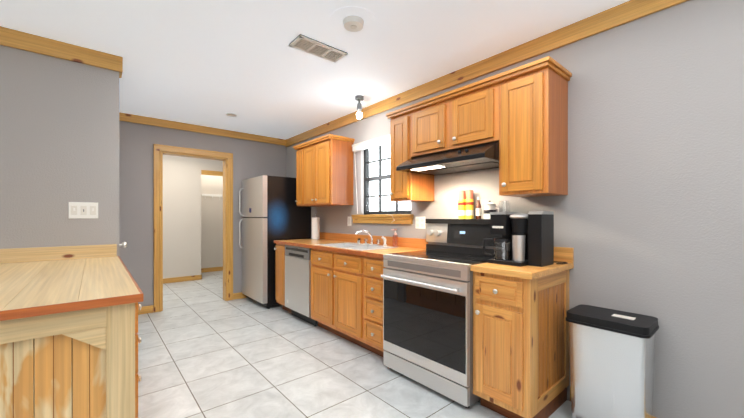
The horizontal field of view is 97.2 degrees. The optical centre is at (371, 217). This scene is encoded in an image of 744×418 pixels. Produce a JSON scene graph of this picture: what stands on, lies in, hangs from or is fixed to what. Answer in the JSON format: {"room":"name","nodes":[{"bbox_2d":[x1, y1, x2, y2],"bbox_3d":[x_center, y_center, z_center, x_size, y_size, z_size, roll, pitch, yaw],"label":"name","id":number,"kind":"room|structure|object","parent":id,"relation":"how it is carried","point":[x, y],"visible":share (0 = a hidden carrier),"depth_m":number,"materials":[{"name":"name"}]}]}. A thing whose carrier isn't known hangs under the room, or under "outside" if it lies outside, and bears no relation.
{"room":"kitchen","nodes":[
{"label":"kitchen","id":0,"kind":"room"},
{"bbox_2d":[0,45,123,262],"bbox_3d":[-3.589,-0.028,1.283,4.118,2.460,0.120,0,0,-40],"label":"wall","id":1,"kind":"structure","parent":0,"point":[62,132],"depth_m":2.34,"materials":[{"name":"paint"}]},
{"bbox_2d":[0,26,122,75],"bbox_3d":[-3.549,-1.199,1.226,4.168,0.118,0.019,0,0,-40],"label":"crown molding","id":2,"kind":"structure","parent":1,"relation":"attached to","point":[12,38],"depth_m":2.33,"materials":[{"name":"brown wood"}]},
{"bbox_2d":[69,202,97,217],"bbox_3d":[-2.135,-0.055,2.427,0.165,0.120,0.018,0,0,-40],"label":"switch plate","id":3,"kind":"object","parent":1,"relation":"attached to","point":[83,209],"visible":1,"depth_m":2.43,"materials":[{"name":"white plastic"}]},
{"bbox_2d":[119,242,126,247],"bbox_3d":[-2.328,0.182,2.991,0.111,2.024,0.810,0,0,-40],"label":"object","id":4,"kind":"structure","parent":1,"relation":"in","point":[123,245],"depth_m":2.74,"materials":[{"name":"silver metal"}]},
{"bbox_2d":[124,121,283,306],"bbox_3d":[-3.859,-0.031,3.310,6.330,2.460,0.120,0,0,-40],"label":"wall","id":5,"kind":"structure","parent":0,"point":[192,221],"depth_m":4.96,"materials":[{"name":"paint"}]},
{"bbox_2d":[138,305,153,314],"bbox_3d":[-4.510,1.154,2.672,4.570,0.092,0.012,0,0,-40],"label":"baseboard","id":6,"kind":"structure","parent":5,"relation":"attached to","point":[150,308],"depth_m":4.10,"materials":[{"name":"brown wood"}]},
{"bbox_2d":[163,274,201,283],"bbox_3d":[-5.428,1.151,4.545,5.593,0.092,0.016,0,0,-40],"label":"baseboard","id":7,"kind":"structure","parent":5,"relation":"attached to","point":[195,277],"depth_m":6.13,"materials":[{"name":"brown wood"}]},
{"bbox_2d":[153,144,232,311],"bbox_3d":[-2.439,0.132,4.511,0.967,2.132,0.167,0,0,-40],"label":"door frame","id":8,"kind":"structure","parent":5,"relation":"attached to","point":[159,151],"depth_m":4.39,"materials":[{"name":"brown wood"}]},
{"bbox_2d":[119,112,283,145],"bbox_3d":[-3.825,-1.202,3.245,6.360,0.118,0.019,0,0,-40],"label":"crown molding","id":9,"kind":"structure","parent":5,"relation":"attached to","point":[125,117],"depth_m":4.45,"materials":[{"name":"brown wood"}]},
{"bbox_2d":[202,194,221,199],"bbox_3d":[-3.527,-0.464,7.237,0.420,0.116,0.060,0,0,-40],"label":"coat hook rack","id":10,"kind":"object","parent":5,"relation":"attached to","point":[216,195],"visible":1,"depth_m":7.27,"materials":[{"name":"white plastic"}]},
{"bbox_2d":[201,170,222,175],"bbox_3d":[-2.998,-0.880,6.598,0.799,0.090,0.019,0,0,-40],"label":"crown molding","id":11,"kind":"structure","parent":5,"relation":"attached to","point":[203,172],"depth_m":6.45,"materials":[{"name":"brown wood"}]},
{"bbox_2d":[201,266,222,272],"bbox_3d":[-3.539,1.148,7.262,0.769,0.092,0.013,0,0,-40],"label":"baseboard","id":12,"kind":"structure","parent":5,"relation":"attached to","point":[211,269],"depth_m":7.25,"materials":[{"name":"brown wood"}]},
{"bbox_2d":[233,292,246,299],"bbox_3d":[-1.709,1.151,5.050,0.840,0.092,0.012,0,0,-40],"label":"baseboard","id":13,"kind":"structure","parent":5,"relation":"attached to","point":[239,295],"depth_m":4.82,"materials":[{"name":"brown wood"}]},
{"bbox_2d":[0,0,629,139],"bbox_3d":[-2.478,-1.308,1.674,6.620,0.100,11.340,0,0,-40],"label":"ceiling","id":14,"kind":"structure","parent":0,"point":[209,63],"depth_m":2.40,"materials":[{"name":"paint"}]},
{"bbox_2d":[226,113,236,116],"bbox_3d":[-1.720,-1.257,4.010,0.124,0.010,0.124,0,0,-40],"label":"recessed light","id":15,"kind":"object","parent":14,"relation":"in","point":[231,115],"visible":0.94,"depth_m":4.01,"materials":[{"name":"white plastic"}]},
{"bbox_2d":[289,34,347,62],"bbox_3d":[-0.395,-1.252,2.442,0.400,0.014,0.175,0,0,-40],"label":"ceiling vent","id":16,"kind":"object","parent":14,"relation":"in","point":[303,43],"visible":0.96,"depth_m":2.42,"materials":[{"name":"white metal"}]},
{"bbox_2d":[330,6,376,34],"bbox_3d":[-0.119,-1.239,2.099,0.300,0.040,0.300,0,0,-40],"label":"smoke detector","id":17,"kind":"object","parent":14,"relation":"attached to","point":[353,20],"visible":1,"depth_m":2.07,"materials":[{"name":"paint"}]},
{"bbox_2d":[355,95,363,118],"bbox_3d":[-0.131,-1.144,3.412,0.090,0.232,0.090,0,0,-40],"label":"ceiling spotlight","id":18,"kind":"object","parent":14,"relation":"attached to","point":[359,99],"visible":1,"depth_m":3.39,"materials":[{"name":"grey plastic"}]},
{"bbox_2d":[138,271,571,417],"bbox_3d":[-2.478,1.252,1.678,6.620,0.100,11.340,0,0,-40],"label":"floor","id":19,"kind":"structure","parent":0,"point":[206,349],"depth_m":2.57,"materials":[{"name":"tile"}]},
{"bbox_2d":[0,244,142,417],"bbox_3d":[-1.854,0.704,1.589,1.117,0.995,1.660,0,0,-40],"label":"base cabinet","id":20,"kind":"object","parent":19,"relation":"on","point":[70,340],"depth_m":1.24,"materials":[{"name":"brown wood"}]},
{"bbox_2d":[239,175,310,308],"bbox_3d":[-1.424,0.315,4.749,0.771,1.765,0.780,0,0,-40],"label":"refrigerator","id":21,"kind":"object","parent":19,"relation":"on","point":[272,211],"visible":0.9,"depth_m":4.43,"materials":[{"name":"silver metal"}]},
{"bbox_2d":[274,243,290,312],"bbox_3d":[-0.947,0.763,4.316,0.625,0.870,0.299,0,0,-40],"label":"base cabinet","id":22,"kind":"object","parent":19,"relation":"on","point":[279,249],"visible":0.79,"depth_m":4.14,"materials":[{"name":"brown wood"}]},
{"bbox_2d":[285,245,316,325],"bbox_3d":[-0.654,0.764,3.973,0.588,0.868,0.597,0,0,-40],"label":"dishwasher","id":23,"kind":"object","parent":19,"relation":"on","point":[297,281],"visible":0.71,"depth_m":3.74,"materials":[{"name":"silver metal"}]},
{"bbox_2d":[311,248,371,351],"bbox_3d":[-0.163,0.764,3.393,0.625,0.870,0.918,0,0,-40],"label":"base cabinet","id":24,"kind":"object","parent":19,"relation":"on","point":[337,293],"visible":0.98,"depth_m":3.14,"materials":[{"name":"brown wood"}]},
{"bbox_2d":[274,232,427,258],"bbox_3d":[-0.350,0.264,3.623,0.612,0.130,2.126,0,0,-40],"label":"countertop","id":25,"kind":"structure","parent":24,"relation":"on","point":[409,244],"depth_m":3.42,"materials":[{"name":"orange wood"}]},
{"bbox_2d":[310,212,320,239],"bbox_3d":[-0.749,0.107,4.358,0.144,0.369,0.144,0,0,-40],"label":"paper towel holder","id":26,"kind":"object","parent":25,"relation":"on","point":[315,228],"visible":1,"depth_m":4.32,"materials":[{"name":"white paper"}]},
{"bbox_2d":[314,242,398,250],"bbox_3d":[-0.179,0.366,3.372,0.460,0.156,0.830,0,0,-40],"label":"sink","id":27,"kind":"object","parent":25,"relation":"in","point":[354,246],"visible":0.29,"depth_m":3.40,"materials":[{"name":"silver metal"}]},
{"bbox_2d":[355,230,380,245],"bbox_3d":[-0.092,0.207,3.454,0.197,0.161,0.369,0,0,-40],"label":"faucet","id":28,"kind":"object","parent":25,"relation":"on","point":[366,243],"visible":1,"depth_m":3.44,"materials":[{"name":"silver metal"}]},
{"bbox_2d":[392,229,397,245],"bbox_3d":[0.229,0.203,3.292,0.075,0.180,0.058,0,0,-40],"label":"soap dispenser","id":29,"kind":"object","parent":25,"relation":"on","point":[395,233],"visible":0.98,"depth_m":3.28,"materials":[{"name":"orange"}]},
{"bbox_2d":[364,256,385,357],"bbox_3d":[0.234,0.765,2.925,0.625,0.870,0.306,0,0,-40],"label":"drawer stack","id":30,"kind":"object","parent":19,"relation":"on","point":[373,304],"visible":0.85,"depth_m":2.75,"materials":[{"name":"brown wood"}]},
{"bbox_2d":[381,219,501,407],"bbox_3d":[0.552,0.605,2.487,0.681,1.190,0.769,0,0,-40],"label":"range","id":31,"kind":"object","parent":19,"relation":"on","point":[428,317],"visible":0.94,"depth_m":2.30,"materials":[{"name":"silver metal"}]},
{"bbox_2d":[458,191,465,218],"bbox_3d":[0.745,-0.107,2.712,0.065,0.232,0.065,0,0,-40],"label":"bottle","id":32,"kind":"object","parent":31,"relation":"on","point":[462,205],"visible":0.96,"depth_m":2.69,"materials":[{"name":"yellow plastic"}]},
{"bbox_2d":[466,190,473,218],"bbox_3d":[0.792,-0.106,2.657,0.065,0.232,0.065,0,0,-40],"label":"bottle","id":33,"kind":"object","parent":31,"relation":"on","point":[469,205],"visible":1,"depth_m":2.63,"materials":[{"name":"yellow plastic"}]},
{"bbox_2d":[476,197,480,218],"bbox_3d":[0.843,-0.078,2.597,0.042,0.176,0.043,0,0,-40],"label":"sauce bottle","id":34,"kind":"object","parent":31,"relation":"on","point":[478,210],"visible":1,"depth_m":2.58,"materials":[{"name":"brown glass"}]},
{"bbox_2d":[484,200,498,218],"bbox_3d":[0.917,-0.062,2.510,0.092,0.143,0.124,0,0,-40],"label":"canister","id":35,"kind":"object","parent":31,"relation":"on","point":[489,206],"visible":0.88,"depth_m":2.48,"materials":[{"name":"white ceramic"}]},
{"bbox_2d":[473,270,568,417],"bbox_3d":[0.946,0.766,2.086,0.625,0.870,0.352,0,0,-40],"label":"base cabinet","id":36,"kind":"object","parent":19,"relation":"on","point":[520,348],"visible":0.9,"depth_m":1.91,"materials":[{"name":"brown wood"}]},
{"bbox_2d":[470,247,573,279],"bbox_3d":[0.961,0.263,2.081,0.608,0.134,0.376,0,0,-40],"label":"countertop","id":37,"kind":"structure","parent":36,"relation":"on","point":[563,254],"depth_m":1.95,"materials":[{"name":"brown wood"}]},
{"bbox_2d":[482,211,553,266],"bbox_3d":[0.956,0.127,2.140,0.307,0.335,0.354,0,0,-40],"label":"coffee maker","id":38,"kind":"object","parent":37,"relation":"on","point":[526,239],"visible":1,"depth_m":2.04,"materials":[{"name":"black plastic"}]},
{"bbox_2d":[565,304,658,417],"bbox_3d":[1.318,0.875,1.829,0.365,0.653,0.388,0,0,-40],"label":"trash can","id":39,"kind":"object","parent":19,"relation":"on","point":[612,355],"visible":0.98,"depth_m":1.76,"materials":[{"name":"silver metal"}]},
{"bbox_2d":[498,201,509,211],"bbox_3d":[0.982,-0.058,2.433,0.080,0.135,0.080,0,0,-40],"label":"glass jar","id":40,"kind":"object","parent":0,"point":[501,207],"visible":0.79,"depth_m":2.45,"materials":[{"name":"white"}]},
{"bbox_2d":[284,0,743,417],"bbox_3d":[-0.001,-0.031,3.779,0.120,2.460,11.340,0,0,-40],"label":"wall","id":41,"kind":"structure","parent":0,"point":[648,214],"depth_m":1.81,"materials":[{"name":"paint"}]},
{"bbox_2d":[293,134,354,206],"bbox_3d":[-0.630,-0.549,4.142,0.365,0.795,0.878,0,0,-40],"label":"upper cabinet","id":42,"kind":"object","parent":41,"relation":"attached to","point":[324,170],"visible":1,"depth_m":3.89,"materials":[{"name":"brown wood"}]},
{"bbox_2d":[347,217,350,225],"bbox_3d":[-0.277,0.043,4.005,0.008,0.115,0.073,0,0,-40],"label":"outlet","id":43,"kind":"object","parent":41,"relation":"attached to","point":[348,221],"visible":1,"depth_m":4.00,"materials":[{"name":"white plastic"}]},
{"bbox_2d":[351,145,413,223],"bbox_3d":[0.112,-0.393,3.588,0.125,0.914,0.965,0,0,-40],"label":"window","id":44,"kind":"structure","parent":41,"relation":"in","point":[368,179],"depth_m":3.66,"materials":[{"name":"black wood"}]},
{"bbox_2d":[352,134,394,221],"bbox_3d":[0.083,-0.406,3.547,0.048,0.914,0.940,0,0,-40],"label":"window blind","id":45,"kind":"object","parent":44,"relation":"attached to","point":[376,142],"visible":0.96,"depth_m":3.65,"materials":[{"name":"white fabric"}]},
{"bbox_2d":[386,108,433,201],"bbox_3d":[0.364,-0.536,2.993,0.337,0.771,0.250,0,0,-40],"label":"upper cabinet","id":46,"kind":"object","parent":41,"relation":"attached to","point":[404,186],"depth_m":2.89,"materials":[{"name":"brown wood"}]},
{"bbox_2d":[415,217,424,228],"bbox_3d":[0.462,0.047,3.135,0.008,0.115,0.120,0,0,-40],"label":"outlet","id":47,"kind":"object","parent":41,"relation":"attached to","point":[419,222],"visible":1,"depth_m":3.13,"materials":[{"name":"white plastic"}]},
{"bbox_2d":[409,76,496,158],"bbox_3d":[0.704,-0.720,2.592,0.337,0.402,0.800,0,0,-40],"label":"upper cabinet","id":48,"kind":"object","parent":41,"relation":"attached to","point":[466,117],"depth_m":2.43,"materials":[{"name":"brown wood"}]},
{"bbox_2d":[396,141,498,175],"bbox_3d":[0.644,-0.450,2.542,0.493,0.136,0.797,0,0,-40],"label":"range hood","id":49,"kind":"object","parent":48,"relation":"attached to","point":[476,157],"visible":0.88,"depth_m":2.40,"materials":[{"name":"black metal"}]},
{"bbox_2d":[284,0,688,146],"bbox_3d":[1.069,-1.200,2.409,0.020,0.118,7.629,0,0,-40],"label":"crown molding","id":50,"kind":"structure","parent":41,"relation":"attached to","point":[619,15],"depth_m":2.40,"materials":[{"name":"brown wood"}]},
{"bbox_2d":[493,60,571,196],"bbox_3d":[1.063,-0.535,2.170,0.337,0.771,0.310,0,0,-40],"label":"upper cabinet","id":51,"kind":"object","parent":41,"relation":"attached to","point":[520,114],"depth_m":2.05,"materials":[{"name":"brown wood"}]},
{"label":"outside","id":52,"kind":"structure","parent":0,"visible":0},
{"bbox_2d":[369,143,410,210],"bbox_3d":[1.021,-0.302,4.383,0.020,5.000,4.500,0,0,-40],"label":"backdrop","id":53,"kind":"structure","parent":52,"point":[372,189],"depth_m":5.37,"materials":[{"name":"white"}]}
]}

